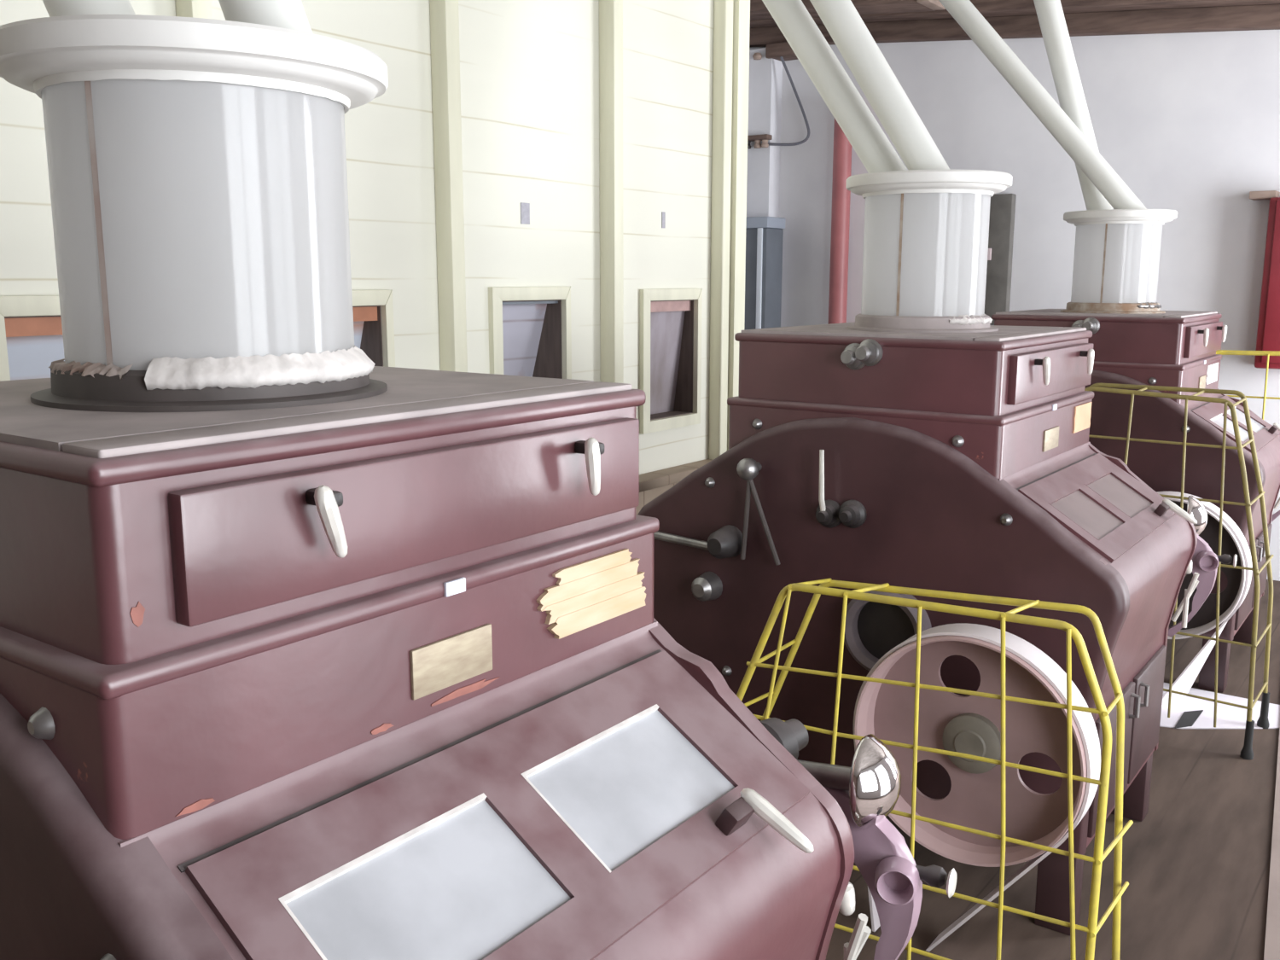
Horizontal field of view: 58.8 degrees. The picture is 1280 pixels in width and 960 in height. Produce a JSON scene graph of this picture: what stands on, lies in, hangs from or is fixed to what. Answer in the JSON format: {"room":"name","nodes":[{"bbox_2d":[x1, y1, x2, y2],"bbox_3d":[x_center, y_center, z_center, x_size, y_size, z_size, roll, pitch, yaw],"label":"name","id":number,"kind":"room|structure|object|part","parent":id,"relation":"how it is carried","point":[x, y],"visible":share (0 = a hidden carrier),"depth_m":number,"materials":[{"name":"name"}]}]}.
{"room":"flour mill","nodes":[
{"label":"flour mill","id":0,"kind":"room"},
{"bbox_2d":[0,0,713,514],"bbox_3d":[-1.518,-0.425,2.185,0.078,3.323,5.997,7,12,35],"label":"wall","id":1,"kind":"structure","parent":0,"point":[529,69],"depth_m":3.58,"materials":[{"name":"beige wood"}]},
{"bbox_2d":[0,295,64,381],"bbox_3d":[-1.380,-0.171,2.608,0.334,0.502,0.356,7,12,35],"label":"hatch","id":2,"kind":"object","parent":1,"relation":"attached to","point":[31,329],"visible":0.17,"depth_m":2.47,"materials":[{"name":"beige wood"}]},
{"bbox_2d":[175,0,212,18],"bbox_3d":[-1.029,-0.957,2.645,0.067,2.422,0.053,7,12,35],"label":"trim","id":3,"kind":"structure","parent":1,"relation":"attached to","point":[194,8],"depth_m":2.60,"materials":[{"name":"beige wood"}]},
{"bbox_2d":[351,289,395,366],"bbox_3d":[-0.948,-0.269,3.193,0.334,0.523,0.387,7,12,35],"label":"hatch","id":4,"kind":"object","parent":1,"relation":"attached to","point":[369,318],"visible":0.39,"depth_m":3.21,"materials":[{"name":"beige wood"}]},
{"bbox_2d":[429,0,467,372],"bbox_3d":[-0.558,-1.069,3.281,0.067,2.422,0.053,7,12,35],"label":"trim","id":5,"kind":"structure","parent":1,"relation":"attached to","point":[444,14],"depth_m":3.30,"materials":[{"name":"beige wood"}]},
{"bbox_2d":[520,202,529,224],"bbox_3d":[-0.367,-0.853,3.639,0.003,0.067,0.041,7,12,35],"label":"ticket","id":6,"kind":"object","parent":1,"relation":"attached to","point":[525,207],"visible":1,"depth_m":3.64,"materials":[{"name":"white paper"}]},
{"bbox_2d":[488,286,571,379],"bbox_3d":[-0.480,-0.379,3.822,0.334,0.535,0.382,7,12,35],"label":"window frame","id":7,"kind":"structure","parent":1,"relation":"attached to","point":[526,324],"depth_m":3.83,"materials":[{"name":"beige wood"}]},
{"bbox_2d":[599,0,623,383],"bbox_3d":[-0.098,-1.179,3.900,0.067,2.422,0.053,7,12,35],"label":"trim","id":8,"kind":"structure","parent":1,"relation":"attached to","point":[610,11],"depth_m":3.91,"materials":[{"name":"beige wood"}]},
{"bbox_2d":[661,211,665,227],"bbox_3d":[0.088,-0.972,4.251,0.003,0.059,0.020,7,12,35],"label":"ticket","id":9,"kind":"object","parent":1,"relation":"attached to","point":[663,213],"visible":1,"depth_m":4.25,"materials":[{"name":"white paper"}]},
{"bbox_2d":[639,288,702,434],"bbox_3d":[-0.006,-0.481,4.464,0.334,0.535,0.391,7,12,35],"label":"hatch","id":10,"kind":"object","parent":1,"relation":"attached to","point":[670,319],"visible":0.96,"depth_m":4.46,"materials":[{"name":"beige wood"}]},
{"bbox_2d":[639,459,712,492],"bbox_3d":[-1.460,0.358,2.278,0.118,0.039,5.994,7,12,35],"label":"trim","id":11,"kind":"structure","parent":1,"relation":"attached to","point":[653,480],"depth_m":4.32,"materials":[{"name":"brown wood"}]},
{"bbox_2d":[708,0,750,459],"bbox_3d":[0.363,-0.847,4.592,0.079,3.317,0.177,7,12,35],"label":"trim","id":12,"kind":"structure","parent":1,"relation":"attached to","point":[731,18],"depth_m":4.51,"materials":[{"name":"beige wood"}]},
{"bbox_2d":[708,0,714,430],"bbox_3d":[-0.491,-1.038,5.195,2.040,3.480,0.173,7,12,35],"label":"wall","id":13,"kind":"structure","parent":0,"point":[713,0],"depth_m":4.51,"materials":[{"name":"beige wood"}]},
{"bbox_2d":[749,29,1279,581],"bbox_3d":[3.067,-1.234,6.322,6.437,3.480,0.157,7,12,35],"label":"wall","id":14,"kind":"structure","parent":0,"point":[1189,122],"depth_m":6.38,"materials":[{"name":"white paint"}]},
{"bbox_2d":[747,133,772,149],"bbox_3d":[0.711,-2.247,7.569,0.345,0.081,0.071,7,12,35],"label":"bracket","id":15,"kind":"object","parent":14,"relation":"attached to","point":[765,138],"visible":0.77,"depth_m":7.49,"materials":[{"name":"brown wood"}]},
{"bbox_3d":[0.711,-2.271,7.564,0.345,0.031,0.071,7,12,35],"label":"arm","id":16,"kind":"part","parent":15,"relation":"part of"},
{"bbox_2d":[746,47,782,217],"bbox_3d":[0.703,-1.325,7.872,0.487,3.109,0.141,7,12,35],"label":"trim","id":17,"kind":"structure","parent":14,"relation":"attached to","point":[765,77],"depth_m":7.55,"materials":[{"name":"white paint"}]},
{"bbox_2d":[752,41,798,61],"bbox_3d":[0.904,-2.796,7.427,0.298,0.086,0.196,7,12,35],"label":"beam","id":18,"kind":"structure","parent":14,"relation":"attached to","point":[776,50],"depth_m":7.36,"materials":[{"name":"brown wood"}]},
{"bbox_2d":[768,56,809,145],"bbox_3d":[0.977,-2.463,7.390,0.286,0.564,0.044,5,11,24],"label":"cable","id":19,"kind":"object","parent":18,"relation":"hanging from","point":[805,139],"visible":1,"depth_m":7.37,"materials":[{"name":"grey plastic"}]},
{"bbox_2d":[984,193,1016,325],"bbox_3d":[2.140,-1.323,6.843,0.181,0.769,0.082,7,12,35],"label":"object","id":20,"kind":"object","parent":14,"relation":"attached to","point":[1003,206],"visible":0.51,"depth_m":6.80,"materials":[{"name":"grey"}]},
{"bbox_2d":[987,248,991,260],"bbox_3d":[2.092,-1.357,6.828,0.035,0.071,0.012,7,12,35],"label":"switch","id":21,"kind":"object","parent":20,"relation":"attached to","point":[989,253],"depth_m":6.82,"materials":[{"name":"white plastic"}]},
{"bbox_2d":[749,4,1279,47],"bbox_3d":[2.994,-2.432,6.005,6.123,0.617,0.094,7,12,35],"label":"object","id":22,"kind":"structure","parent":14,"relation":"attached to","point":[1264,16],"depth_m":6.29,"materials":[{"name":"brown wood"}]},
{"bbox_2d":[749,0,1279,28],"bbox_3d":[2.943,-2.569,5.910,6.123,0.700,0.267,7,12,35],"label":"trim","id":23,"kind":"structure","parent":14,"relation":"attached to","point":[986,8],"depth_m":6.30,"materials":[{"name":"brown wood"}]},
{"bbox_2d":[1248,190,1279,369],"bbox_3d":[3.328,-1.044,5.942,0.322,0.914,0.192,7,12,35],"label":"upper cabinet","id":24,"kind":"object","parent":14,"relation":"attached to","point":[1268,331],"visible":1,"depth_m":5.89,"materials":[{"name":"red wood"}]},
{"bbox_3d":[3.329,-1.015,5.837,0.177,0.832,0.020,7,12,35],"label":"door","id":25,"kind":"part","parent":24,"relation":"part of","materials":[{"name":"red wood"}]},
{"bbox_2d":[825,579,1279,959],"bbox_3d":[0.356,1.167,2.982,6.437,0.104,9.342,7,12,35],"label":"floor","id":26,"kind":"structure","parent":0,"point":[1195,868],"depth_m":3.15,"materials":[{"name":"brown wood"}]},
{"bbox_2d":[0,366,956,959],"bbox_3d":[-0.472,0.609,1.629,1.517,1.481,1.150,7,12,35],"label":"mill","id":27,"kind":"object","parent":26,"relation":"on","point":[392,674],"visible":0.99,"depth_m":1.17,"materials":[{"name":"red metal"}]},
{"bbox_2d":[0,14,388,412],"bbox_3d":[-0.536,-0.312,1.409,0.451,0.410,0.451,7,12,35],"label":"cylinder","id":28,"kind":"object","parent":27,"relation":"on","point":[197,166],"visible":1,"depth_m":1.26,"materials":[{"name":"plastic"}]},
{"bbox_2d":[42,0,135,17],"bbox_3d":[-1.025,-1.264,1.536,1.056,1.417,0.094,7,12,35],"label":"pipe","id":29,"kind":"object","parent":28,"relation":"on","point":[55,8],"visible":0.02,"depth_m":1.35,"materials":[{"name":"white metal"}]},
{"bbox_3d":[-0.536,-0.490,1.378,0.451,0.050,0.451,7,12,35],"label":"lid","id":30,"kind":"part","parent":28,"relation":"part of","materials":[{"name":"white paint"}]},
{"bbox_2d":[218,0,312,33],"bbox_3d":[-0.711,-1.232,1.463,0.780,1.382,0.094,7,12,35],"label":"pipe","id":31,"kind":"object","parent":28,"relation":"on","point":[284,14],"visible":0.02,"depth_m":1.35,"materials":[{"name":"white metal"}]},
{"bbox_3d":[-0.533,-0.113,1.490,0.736,0.011,0.766,7,12,35],"label":"plate","id":32,"kind":"part","parent":27,"relation":"part of","materials":[{"name":"metal"}]},
{"bbox_3d":[-0.309,0.018,1.112,0.041,0.016,0.019,7,12,35],"label":"handle stem","id":33,"kind":"part","parent":27,"relation":"part of","materials":[{"name":"black metal"}]},
{"bbox_3d":[-0.300,0.041,1.105,0.020,0.076,0.035,7,12,35],"label":"handle","id":34,"kind":"part","parent":27,"relation":"part of","materials":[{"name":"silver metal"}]},
{"bbox_3d":[-0.200,0.410,1.102,0.129,0.082,0.264,7,12,35],"label":"pane","id":35,"kind":"part","parent":27,"relation":"part of","materials":[{"name":"white glass"}]},
{"bbox_3d":[-0.216,0.207,1.307,0.006,0.057,0.126,7,12,35],"label":"name plate","id":36,"kind":"part","parent":27,"relation":"part of","materials":[{"name":"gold metal"}]},
{"bbox_3d":[-0.535,0.673,1.629,1.415,0.920,0.815,7,12,35],"label":"casing","id":37,"kind":"part","parent":27,"relation":"part of","materials":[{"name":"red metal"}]},
{"bbox_3d":[-0.091,0.379,1.250,0.240,0.154,0.740,7,12,35],"label":"inspection door","id":38,"kind":"part","parent":27,"relation":"part of","materials":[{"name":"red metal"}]},
{"bbox_3d":[-0.065,-0.041,1.442,0.041,0.016,0.019,7,12,35],"label":"handle stem","id":39,"kind":"part","parent":27,"relation":"part of","materials":[{"name":"black metal"}]},
{"bbox_3d":[-0.059,-0.016,1.429,0.020,0.076,0.025,7,12,35],"label":"handle","id":40,"kind":"part","parent":27,"relation":"part of","materials":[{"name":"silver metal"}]},
{"bbox_3d":[-0.009,0.364,1.360,0.129,0.082,0.264,7,12,35],"label":"pane","id":41,"kind":"part","parent":27,"relation":"part of","materials":[{"name":"white glass"}]},
{"bbox_3d":[0.114,0.402,1.361,0.033,0.035,0.045,7,12,35],"label":"handle stem","id":42,"kind":"part","parent":27,"relation":"part of","materials":[{"name":"red metal"}]},
{"bbox_3d":[0.164,0.408,1.364,0.093,0.066,0.021,5,11,24],"label":"handle","id":43,"kind":"part","parent":27,"relation":"part of","materials":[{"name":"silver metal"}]},
{"bbox_3d":[0.291,0.705,1.593,0.014,0.118,0.018,7,12,35],"label":"link rod","id":44,"kind":"part","parent":27,"relation":"part of","materials":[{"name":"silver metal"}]},
{"bbox_3d":[0.281,0.576,1.564,0.029,0.047,0.030,7,12,35],"label":"handle","id":45,"kind":"part","parent":27,"relation":"part of","materials":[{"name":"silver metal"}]},
{"bbox_3d":[0.298,0.634,1.569,0.037,0.082,0.022,7,12,35],"label":"link rod","id":46,"kind":"part","parent":27,"relation":"part of","materials":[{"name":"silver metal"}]},
{"bbox_3d":[0.289,0.681,1.593,0.068,0.139,0.014,7,12,35],"label":"link rod","id":47,"kind":"part","parent":27,"relation":"part of","materials":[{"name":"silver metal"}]},
{"bbox_3d":[0.283,0.610,1.704,0.278,0.392,0.031,7,12,35],"label":"adjusting arm","id":48,"kind":"part","parent":27,"relation":"part of"},
{"bbox_3d":[0.411,0.557,1.605,0.044,0.030,0.030,7,12,35],"label":"knob","id":49,"kind":"part","parent":27,"relation":"part of","materials":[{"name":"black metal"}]},
{"bbox_2d":[744,216,785,329],"bbox_3d":[0.646,-0.752,7.764,0.608,2.018,0.243,7,12,35],"label":"locker","id":50,"kind":"object","parent":26,"relation":"on","point":[764,235],"visible":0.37,"depth_m":7.45,"materials":[{"name":"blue metal"}]},
{"bbox_2d":[827,118,852,324],"bbox_3d":[1.292,-1.064,7.441,0.118,2.748,0.118,7,12,35],"label":"pole","id":51,"kind":"object","parent":26,"relation":"on","point":[842,147],"visible":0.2,"depth_m":7.30,"materials":[{"name":"red metal"}]},
{"bbox_2d":[736,578,1133,959],"bbox_3d":[0.554,0.688,2.578,1.046,1.000,0.378,7,12,35],"label":"guard","id":52,"kind":"object","parent":26,"relation":"on","point":[1099,855],"visible":0.71,"depth_m":2.31,"materials":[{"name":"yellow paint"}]},
{"bbox_2d":[637,322,1237,935],"bbox_3d":[0.819,0.302,3.368,1.518,1.484,1.328,7,12,35],"label":"mill","id":53,"kind":"object","parent":26,"relation":"on","point":[960,462],"visible":0.9,"depth_m":2.96,"materials":[{"name":"red metal"}]},
{"bbox_3d":[0.155,0.170,3.314,0.267,0.062,0.060,7,12,35],"label":"crank arm","id":54,"kind":"part","parent":53,"relation":"part of","materials":[{"name":"metal"}]},
{"bbox_3d":[0.297,0.109,3.174,0.014,0.237,0.044,-4,11,-23],"label":"tension rod","id":55,"kind":"part","parent":53,"relation":"part of","materials":[{"name":"grey metal"}]},
{"bbox_3d":[0.343,0.115,3.141,0.102,0.240,0.014,5,11,25],"label":"tension rod","id":56,"kind":"part","parent":53,"relation":"part of","materials":[{"name":"grey metal"}]},
{"bbox_3d":[0.486,0.009,3.013,0.025,0.178,0.015,2,10,9],"label":"shift lever","id":57,"kind":"part","parent":53,"relation":"part of","materials":[{"name":"silver metal"}]},
{"bbox_3d":[0.553,-0.323,2.979,0.070,0.070,0.059,7,12,35],"label":"hopper knob","id":58,"kind":"part","parent":53,"relation":"part of","materials":[{"name":"metal"}]},
{"bbox_3d":[0.586,-0.330,2.953,0.070,0.070,0.059,7,12,35],"label":"hopper knob","id":59,"kind":"part","parent":53,"relation":"part of","materials":[{"name":"metal"}]},
{"bbox_3d":[0.809,-0.433,3.300,0.736,0.011,0.766,7,12,35],"label":"plate","id":60,"kind":"part","parent":53,"relation":"part of","materials":[{"name":"brown metal"}]},
{"bbox_2d":[845,169,1012,332],"bbox_3d":[0.806,-0.641,3.218,0.451,0.426,0.451,7,12,35],"label":"cylinder","id":61,"kind":"object","parent":53,"relation":"on","point":[926,234],"visible":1,"depth_m":3.07,"materials":[{"name":"plastic"}]},
{"bbox_2d":[762,0,907,173],"bbox_3d":[0.323,-1.608,3.420,1.106,1.407,0.094,7,12,35],"label":"pipe","id":62,"kind":"object","parent":61,"relation":"on","point":[810,46],"visible":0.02,"depth_m":3.28,"materials":[{"name":"white metal"}]},
{"bbox_2d":[809,0,950,169],"bbox_3d":[0.430,-1.569,3.253,1.025,1.388,0.094,7,12,35],"label":"pipe","id":63,"kind":"object","parent":61,"relation":"on","point":[862,55],"visible":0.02,"depth_m":3.12,"materials":[{"name":"white metal"}]},
{"bbox_3d":[0.806,-0.826,3.185,0.451,0.049,0.451,7,12,35],"label":"lid","id":64,"kind":"part","parent":61,"relation":"part of","materials":[{"name":"white paint"}]},
{"bbox_3d":[0.808,0.353,3.439,1.415,0.920,0.815,7,12,35],"label":"casing","id":65,"kind":"part","parent":53,"relation":"part of","materials":[{"name":"red metal"}]},
{"bbox_2d":[853,622,1100,951],"bbox_3d":[0.782,0.751,2.710,0.567,0.820,0.086,7,12,35],"label":"belt","id":66,"kind":"object","parent":53,"relation":"attached to","point":[1044,665],"visible":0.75,"depth_m":2.58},
{"bbox_3d":[1.033,-0.303,2.922,0.041,0.016,0.019,7,12,35],"label":"handle stem","id":67,"kind":"part","parent":53,"relation":"part of","materials":[{"name":"black metal"}]},
{"bbox_3d":[1.043,-0.279,2.914,0.020,0.076,0.035,7,12,35],"label":"handle","id":68,"kind":"part","parent":53,"relation":"part of","materials":[{"name":"silver metal"}]},
{"bbox_3d":[1.127,-0.113,3.117,0.006,0.057,0.126,7,12,35],"label":"name plate","id":69,"kind":"part","parent":53,"relation":"part of","materials":[{"name":"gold metal"}]},
{"bbox_3d":[1.068,1.021,2.892,0.094,0.236,0.078,7,12,35],"label":"leg","id":70,"kind":"part","parent":53,"relation":"part of","materials":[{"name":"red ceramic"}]},
{"bbox_3d":[1.143,0.089,2.912,0.129,0.082,0.264,7,12,35],"label":"pane","id":71,"kind":"part","parent":53,"relation":"part of","materials":[{"name":"glass"}]},
{"bbox_3d":[1.277,-0.361,3.252,0.041,0.016,0.019,7,12,35],"label":"handle stem","id":72,"kind":"part","parent":53,"relation":"part of","materials":[{"name":"black metal"}]},
{"bbox_3d":[1.284,-0.337,3.239,0.020,0.076,0.025,7,12,35],"label":"handle","id":73,"kind":"part","parent":53,"relation":"part of","materials":[{"name":"silver metal"}]},
{"bbox_3d":[1.251,0.058,3.060,0.240,0.154,0.740,7,12,35],"label":"inspection door","id":74,"kind":"part","parent":53,"relation":"part of","materials":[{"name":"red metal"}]},
{"bbox_3d":[1.226,0.719,2.955,0.016,0.306,0.357,7,12,35],"label":"door","id":75,"kind":"part","parent":53,"relation":"part of","materials":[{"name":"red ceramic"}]},
{"bbox_3d":[1.334,0.043,3.170,0.129,0.082,0.264,7,12,35],"label":"pane","id":76,"kind":"part","parent":53,"relation":"part of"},
{"bbox_3d":[1.512,0.915,3.491,0.094,0.236,0.078,7,12,35],"label":"leg","id":77,"kind":"part","parent":53,"relation":"part of","materials":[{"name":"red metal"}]},
{"bbox_3d":[1.322,0.605,3.039,0.027,0.075,0.013,7,12,35],"label":"handle","id":78,"kind":"part","parent":53,"relation":"part of","materials":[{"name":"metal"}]},
{"bbox_3d":[1.382,0.590,3.120,0.027,0.075,0.013,7,12,35],"label":"handle","id":79,"kind":"part","parent":53,"relation":"part of","materials":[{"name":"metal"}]},
{"bbox_3d":[1.451,0.665,3.258,0.016,0.306,0.357,7,12,35],"label":"door","id":80,"kind":"part","parent":53,"relation":"part of","materials":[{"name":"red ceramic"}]},
{"bbox_3d":[1.456,0.082,3.171,0.033,0.035,0.045,7,12,35],"label":"handle stem","id":81,"kind":"part","parent":53,"relation":"part of","materials":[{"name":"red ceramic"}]},
{"bbox_3d":[1.507,0.087,3.173,0.093,0.066,0.021,5,11,24],"label":"handle","id":82,"kind":"part","parent":53,"relation":"part of","materials":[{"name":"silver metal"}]},
{"bbox_3d":[1.632,0.361,3.403,0.068,0.139,0.014,7,12,35],"label":"link rod","id":83,"kind":"part","parent":53,"relation":"part of","materials":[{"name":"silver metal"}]},
{"bbox_3d":[1.634,0.385,3.403,0.014,0.118,0.018,7,12,35],"label":"link rod","id":84,"kind":"part","parent":53,"relation":"part of","materials":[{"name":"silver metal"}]},
{"bbox_3d":[1.624,0.256,3.374,0.029,0.047,0.030,7,12,35],"label":"handle","id":85,"kind":"part","parent":53,"relation":"part of","materials":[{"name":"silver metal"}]},
{"bbox_3d":[1.640,0.314,3.378,0.013,0.083,0.037,-7,12,-35],"label":"link rod","id":86,"kind":"part","parent":53,"relation":"part of","materials":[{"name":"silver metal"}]},
{"bbox_3d":[1.626,0.289,3.513,0.278,0.392,0.031,7,12,35],"label":"adjusting arm","id":87,"kind":"part","parent":53,"relation":"part of"},
{"bbox_3d":[1.753,0.237,3.414,0.044,0.030,0.030,7,12,35],"label":"knob","id":88,"kind":"part","parent":53,"relation":"part of","materials":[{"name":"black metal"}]},
{"bbox_2d":[991,308,1279,692],"bbox_3d":[2.062,0.005,5.044,1.518,1.484,1.328,7,12,35],"label":"mill","id":89,"kind":"object","parent":26,"relation":"on","point":[1171,348],"visible":0.35,"depth_m":4.54,"materials":[{"name":"red metal"}]},
{"bbox_3d":[1.797,-0.619,4.655,0.070,0.070,0.059,7,12,35],"label":"hopper knob","id":90,"kind":"part","parent":89,"relation":"part of","materials":[{"name":"metal"}]},
{"bbox_3d":[1.830,-0.627,4.629,0.070,0.070,0.059,7,12,35],"label":"hopper knob","id":91,"kind":"part","parent":89,"relation":"part of","materials":[{"name":"metal"}]},
{"bbox_3d":[2.053,-0.730,4.976,0.736,0.011,0.766,7,12,35],"label":"plate","id":92,"kind":"part","parent":89,"relation":"part of","materials":[{"name":"metal"}]},
{"bbox_2d":[1060,209,1177,314],"bbox_3d":[2.049,-0.937,4.894,0.451,0.426,0.451,7,12,35],"label":"cylinder","id":93,"kind":"object","parent":89,"relation":"on","point":[1116,258],"visible":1,"depth_m":4.75,"materials":[{"name":"plastic"}]},
{"bbox_2d":[938,0,1146,209],"bbox_3d":[1.548,-1.883,4.959,1.352,1.411,0.094,7,12,35],"label":"pipe","id":94,"kind":"object","parent":93,"relation":"on","point":[1041,103],"visible":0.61,"depth_m":4.84,"materials":[{"name":"white metal"}]},
{"bbox_2d":[1033,0,1113,209],"bbox_3d":[1.835,-1.856,4.958,0.540,1.360,0.104,7,12,35],"label":"pipe","id":95,"kind":"object","parent":93,"relation":"on","point":[1050,13],"visible":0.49,"depth_m":4.91,"materials":[{"name":"white metal"}]},
{"bbox_3d":[2.050,-1.123,4.861,0.451,0.049,0.451,7,12,35],"label":"lid","id":96,"kind":"part","parent":93,"relation":"part of","materials":[{"name":"white paint"}]},
{"bbox_3d":[2.276,-0.600,4.598,0.041,0.016,0.019,7,12,35],"label":"handle stem","id":97,"kind":"part","parent":89,"relation":"part of","materials":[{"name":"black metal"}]},
{"bbox_3d":[2.370,-0.410,4.793,0.006,0.057,0.126,7,12,35],"label":"name plate","id":98,"kind":"part","parent":89,"relation":"part of","materials":[{"name":"gold metal"}]},
{"bbox_2d":[1156,491,1252,704],"bbox_3d":[2.027,0.454,4.388,0.567,0.820,0.199,7,12,35],"label":"belt","id":99,"kind":"object","parent":89,"relation":"attached to","point":[1184,683],"visible":0.59,"depth_m":4.29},
{"bbox_3d":[2.286,-0.576,4.591,0.020,0.076,0.035,7,12,35],"label":"handle","id":100,"kind":"part","parent":89,"relation":"part of","materials":[{"name":"silver metal"}]},
{"bbox_3d":[2.311,0.725,4.568,0.094,0.236,0.078,7,12,35],"label":"leg","id":101,"kind":"part","parent":89,"relation":"part of","materials":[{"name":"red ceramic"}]},
{"bbox_3d":[2.521,-0.658,4.928,0.041,0.016,0.019,7,12,35],"label":"handle stem","id":102,"kind":"part","parent":89,"relation":"part of","materials":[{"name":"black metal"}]},
{"bbox_3d":[2.527,-0.634,4.915,0.020,0.076,0.025,7,12,35],"label":"handle","id":103,"kind":"part","parent":89,"relation":"part of","materials":[{"name":"silver metal"}]},
{"bbox_3d":[2.386,-0.208,4.588,0.129,0.082,0.264,7,12,35],"label":"pane","id":104,"kind":"part","parent":89,"relation":"part of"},
{"bbox_3d":[2.051,0.056,5.115,1.415,0.920,0.815,7,12,35],"label":"casing","id":105,"kind":"part","parent":89,"relation":"part of","materials":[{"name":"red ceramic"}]},
{"bbox_3d":[2.494,-0.238,4.736,0.240,0.154,0.740,7,12,35],"label":"inspection door","id":106,"kind":"part","parent":89,"relation":"part of","materials":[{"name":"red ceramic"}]},
{"bbox_3d":[2.577,-0.253,4.846,0.129,0.082,0.264,7,12,35],"label":"pane","id":107,"kind":"part","parent":89,"relation":"part of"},
{"bbox_3d":[2.755,0.618,5.167,0.094,0.236,0.078,7,12,35],"label":"leg","id":108,"kind":"part","parent":89,"relation":"part of","materials":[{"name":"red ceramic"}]},
{"bbox_3d":[2.469,0.422,4.631,0.016,0.306,0.357,7,12,35],"label":"door","id":109,"kind":"part","parent":89,"relation":"part of","materials":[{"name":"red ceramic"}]},
{"bbox_3d":[2.566,0.308,4.715,0.027,0.075,0.013,7,12,35],"label":"handle","id":110,"kind":"part","parent":89,"relation":"part of","materials":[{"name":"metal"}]},
{"bbox_3d":[2.694,0.369,4.934,0.016,0.306,0.357,7,12,35],"label":"door","id":111,"kind":"part","parent":89,"relation":"part of","materials":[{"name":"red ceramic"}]},
{"bbox_3d":[2.626,0.293,4.796,0.027,0.075,0.012,7,12,35],"label":"handle","id":112,"kind":"part","parent":89,"relation":"part of","materials":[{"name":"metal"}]},
{"bbox_3d":[2.700,-0.215,4.847,0.033,0.035,0.045,7,12,35],"label":"handle stem","id":113,"kind":"part","parent":89,"relation":"part of","materials":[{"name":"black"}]},
{"bbox_3d":[2.869,-0.007,5.189,0.278,0.392,0.031,7,12,35],"label":"adjusting arm","id":114,"kind":"part","parent":89,"relation":"part of"},
{"bbox_3d":[2.750,-0.209,4.850,0.093,0.066,0.021,5,11,24],"label":"handle","id":115,"kind":"part","parent":89,"relation":"part of","materials":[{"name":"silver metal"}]},
{"bbox_3d":[2.875,0.064,5.079,0.068,0.139,0.014,7,12,35],"label":"link rod","id":116,"kind":"part","parent":89,"relation":"part of","materials":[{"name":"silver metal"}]},
{"bbox_2d":[1084,383,1274,759],"bbox_3d":[1.860,0.276,4.192,0.880,1.249,0.378,7,12,35],"label":"guard","id":117,"kind":"object","parent":26,"relation":"on","point":[1247,753],"visible":0.66,"depth_m":3.93,"materials":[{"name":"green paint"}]},
{"bbox_2d":[1159,682,1279,728],"bbox_3d":[2.121,0.884,4.333,0.597,0.004,0.526,7,12,35],"label":"board","id":118,"kind":"object","parent":26,"relation":"on","point":[1228,717],"visible":0.5,"depth_m":4.33,"materials":[{"name":"white paint"}]},
{"bbox_2d":[1174,709,1203,728],"bbox_3d":[2.052,0.894,4.252,0.055,0.004,0.251,7,12,35],"label":"floor mat","id":119,"kind":"object","parent":118,"relation":"on","point":[1188,718],"visible":1,"depth_m":4.25,"materials":[{"name":"black rubber"}]},
{"bbox_2d":[1216,349,1279,419],"bbox_3d":[2.899,-0.010,5.700,0.983,1.287,0.316,7,12,35],"label":"guard","id":120,"kind":"object","parent":26,"relation":"on","point":[1267,353],"visible":0.09,"depth_m":5.41,"materials":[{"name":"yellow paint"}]},
{"bbox_3d":[2.834,0.007,5.579,0.919,1.279,0.016,7,12,35],"label":"frame","id":121,"kind":"part","parent":120,"relation":"part of","materials":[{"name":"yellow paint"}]},
{"bbox_3d":[2.980,-0.029,5.809,0.958,1.269,0.016,7,12,35],"label":"frame","id":122,"kind":"part","parent":120,"relation":"part of","materials":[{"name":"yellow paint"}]},
{"bbox_3d":[0.360,-2.097,2.401,6.437,0.629,9.342,7,12,35],"label":"ceiling","id":123,"kind":"structure","parent":0,"visible":0},
{"bbox_2d":[750,0,935,20],"bbox_3d":[0.975,-2.953,6.957,1.648,0.317,0.283,7,12,35],"label":"trim","id":124,"kind":"structure","parent":123,"relation":"attached to","point":[759,10],"depth_m":6.68,"materials":[{"name":"brown wood"}]},
{"bbox_2d":[916,0,945,10],"bbox_3d":[1.656,-2.786,6.447,0.078,0.191,0.243,7,12,35],"label":"trim","id":125,"kind":"structure","parent":123,"relation":"attached to","point":[933,4],"depth_m":6.44,"materials":[{"name":"brown wood"}]}
]}

